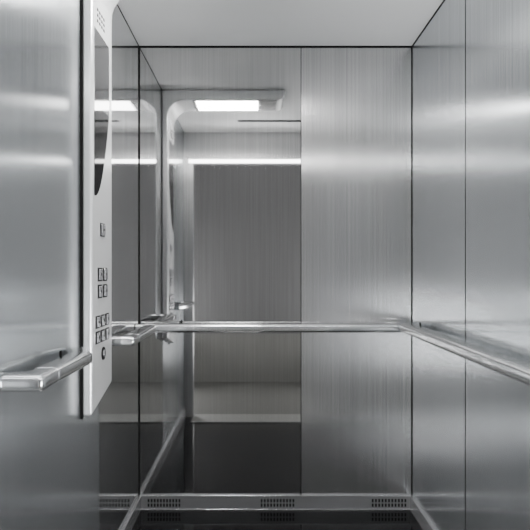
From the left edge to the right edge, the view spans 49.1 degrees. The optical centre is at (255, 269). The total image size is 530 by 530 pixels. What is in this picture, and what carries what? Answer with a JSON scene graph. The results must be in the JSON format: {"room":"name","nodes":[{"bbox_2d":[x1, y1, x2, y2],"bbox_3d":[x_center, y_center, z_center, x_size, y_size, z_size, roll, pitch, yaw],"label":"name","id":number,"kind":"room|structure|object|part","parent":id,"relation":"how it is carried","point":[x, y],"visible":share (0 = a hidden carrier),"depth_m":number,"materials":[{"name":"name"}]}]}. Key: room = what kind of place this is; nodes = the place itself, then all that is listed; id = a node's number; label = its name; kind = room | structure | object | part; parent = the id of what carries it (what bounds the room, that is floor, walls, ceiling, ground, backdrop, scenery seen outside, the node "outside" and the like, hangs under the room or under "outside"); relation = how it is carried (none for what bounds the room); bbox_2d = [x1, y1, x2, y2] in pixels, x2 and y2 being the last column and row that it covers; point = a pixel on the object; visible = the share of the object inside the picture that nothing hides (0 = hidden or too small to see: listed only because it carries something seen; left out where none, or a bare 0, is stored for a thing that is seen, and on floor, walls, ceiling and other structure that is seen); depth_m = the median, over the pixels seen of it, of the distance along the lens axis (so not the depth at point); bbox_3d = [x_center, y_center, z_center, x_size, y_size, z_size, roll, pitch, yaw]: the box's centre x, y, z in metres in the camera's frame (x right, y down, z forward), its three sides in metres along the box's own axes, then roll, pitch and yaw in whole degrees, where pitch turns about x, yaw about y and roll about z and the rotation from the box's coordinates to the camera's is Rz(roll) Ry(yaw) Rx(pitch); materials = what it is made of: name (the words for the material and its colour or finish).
{"room":"elevator interior","nodes":[
{"label":"elevator interior","id":0,"kind":"room"},
{"bbox_2d":[0,0,139,529],"bbox_3d":[-0.537,0.018,1.750,0.054,2.065,1.600,0,0,0],"label":"wall","id":1,"kind":"structure","parent":0,"point":[59,470],"depth_m":1.49,"materials":[{"name":"metal"}]},
{"bbox_2d":[0,347,91,391],"bbox_3d":[-0.468,0.224,1.370,0.092,0.048,0.440,0,0,0],"label":"handrail","id":2,"kind":"object","parent":1,"relation":"attached to","point":[40,378],"visible":1,"depth_m":1.21,"materials":[{"name":"silver metal"}]},
{"bbox_2d":[80,0,119,419],"bbox_3d":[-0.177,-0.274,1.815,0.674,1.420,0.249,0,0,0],"label":"control panel","id":3,"kind":"object","parent":1,"relation":"attached to","point":[95,15],"visible":1,"depth_m":1.73,"materials":[{"name":"metal"}]},
{"bbox_2d":[94,26,108,115],"bbox_3d":[-0.481,-0.613,1.810,0.002,0.224,0.171,0,0,0],"label":"display screen","id":4,"kind":"object","parent":3,"relation":"on","point":[101,45],"depth_m":1.80,"materials":[{"name":"glass"}]},
{"bbox_3d":[-0.481,-0.361,1.810,0.002,0.278,0.171,0,0,0],"label":"display glass","id":5,"kind":"part","parent":3,"relation":"part of","materials":[{"name":"glass"}]},
{"bbox_2d":[101,347,105,359],"bbox_3d":[-0.480,0.262,1.825,0.004,0.042,0.042,0,0,0],"label":"switch","id":6,"kind":"object","parent":3,"relation":"attached to","point":[103,349],"depth_m":1.82,"materials":[{"name":"silver metal"}]},
{"bbox_3d":[-0.516,0.035,2.225,0.004,2.031,0.646,0,0,0],"label":"mirror panel","id":7,"kind":"part","parent":1,"relation":"part of","materials":[{"name":"metal"}]},
{"bbox_2d":[121,495,140,529],"bbox_3d":[-0.508,1.018,1.750,0.012,0.063,1.600,0,0,0],"label":"baseboard","id":8,"kind":"structure","parent":1,"relation":"attached to","point":[133,515],"depth_m":2.38,"materials":[{"name":"metal"}]},
{"bbox_2d":[112,325,155,345],"bbox_3d":[-0.468,0.249,2.233,0.091,0.034,0.445,0,0,0],"label":"handrail","id":9,"kind":"object","parent":1,"relation":"attached to","point":[137,335],"visible":0.84,"depth_m":2.07,"materials":[{"name":"silver metal"}]},
{"bbox_2d":[140,46,411,494],"bbox_3d":[0.086,0.018,2.574,1.300,2.065,0.053,0,0,0],"label":"wall","id":10,"kind":"structure","parent":0,"point":[275,181],"depth_m":2.55,"materials":[{"name":"metal"}]},
{"bbox_3d":[-0.158,0.035,2.552,0.708,2.029,0.004,0,0,0],"label":"mirror panel","id":11,"kind":"part","parent":10,"relation":"part of","materials":[{"name":"metal"}]},
{"bbox_2d":[136,321,400,332],"bbox_3d":[0.073,0.246,2.504,1.167,0.048,0.092,0,0,0],"label":"handrail","id":12,"kind":"object","parent":10,"relation":"attached to","point":[394,327],"visible":0.95,"depth_m":2.46,"materials":[{"name":"silver metal"}]},
{"bbox_2d":[141,495,409,509],"bbox_3d":[0.086,1.018,2.542,1.200,0.063,0.015,0,0,0],"label":"baseboard","id":13,"kind":"structure","parent":10,"relation":"attached to","point":[148,502],"depth_m":2.54,"materials":[{"name":"metal"}]},
{"bbox_2d":[148,499,179,506],"bbox_3d":[-0.403,1.019,2.538,0.143,0.034,0.002,0,0,0],"label":"air vent","id":14,"kind":"object","parent":13,"relation":"in","point":[151,502],"depth_m":2.54,"materials":[{"name":"silver metal"}]},
{"bbox_2d":[261,499,293,506],"bbox_3d":[0.094,1.019,2.538,0.147,0.034,0.002,0,0,0],"label":"air vent","id":15,"kind":"object","parent":13,"relation":"in","point":[264,502],"depth_m":2.54,"materials":[{"name":"silver metal"}]},
{"bbox_2d":[372,499,405,506],"bbox_3d":[0.582,1.019,2.538,0.151,0.034,0.002,0,0,0],"label":"air vent","id":16,"kind":"object","parent":13,"relation":"in","point":[375,502],"depth_m":2.54,"materials":[{"name":"silver metal"}]},
{"bbox_3d":[0.441,0.035,2.552,0.482,2.029,0.004,0,0,0],"label":"steel panel","id":17,"kind":"part","parent":10,"relation":"part of","materials":[{"name":"silver metal"}]},
{"bbox_2d":[132,510,422,529],"bbox_3d":[0.086,1.075,1.765,1.300,0.050,1.670,0,0,0],"label":"floor","id":18,"kind":"structure","parent":0,"point":[147,519],"depth_m":2.43,"materials":[{"name":"stone"}]},
{"bbox_2d":[117,0,442,45],"bbox_3d":[0.086,-1.005,1.745,1.300,0.040,1.710,0,0,0],"label":"ceiling","id":19,"kind":"structure","parent":0,"point":[151,22],"depth_m":2.29,"materials":[{"name":"paint"}]},
{"bbox_2d":[411,0,529,529],"bbox_3d":[0.710,0.018,1.750,0.053,2.065,1.600,0,0,0],"label":"wall","id":20,"kind":"structure","parent":0,"point":[470,63],"depth_m":1.85,"materials":[{"name":"metal"}]},
{"bbox_2d":[410,495,435,529],"bbox_3d":[0.679,1.018,1.750,0.013,0.063,1.600,0,0,0],"label":"baseboard","id":21,"kind":"structure","parent":20,"relation":"attached to","point":[421,517],"depth_m":2.39,"materials":[{"name":"metal"}]},
{"bbox_3d":[0.688,0.035,2.224,0.004,2.029,0.640,0,0,0],"label":"steel panel","id":22,"kind":"part","parent":20,"relation":"part of","materials":[{"name":"silver metal"}]},
{"bbox_2d":[400,322,529,385],"bbox_3d":[0.640,0.236,1.728,0.092,0.050,1.457,0,0,0],"label":"handrail","id":23,"kind":"object","parent":20,"relation":"attached to","point":[518,370],"visible":1,"depth_m":1.60,"materials":[{"name":"silver metal"}]},
{"bbox_3d":[0.688,0.035,1.425,0.004,2.029,0.943,0,0,0],"label":"steel panel","id":24,"kind":"part","parent":20,"relation":"part of","materials":[{"name":"silver metal"}]}
]}

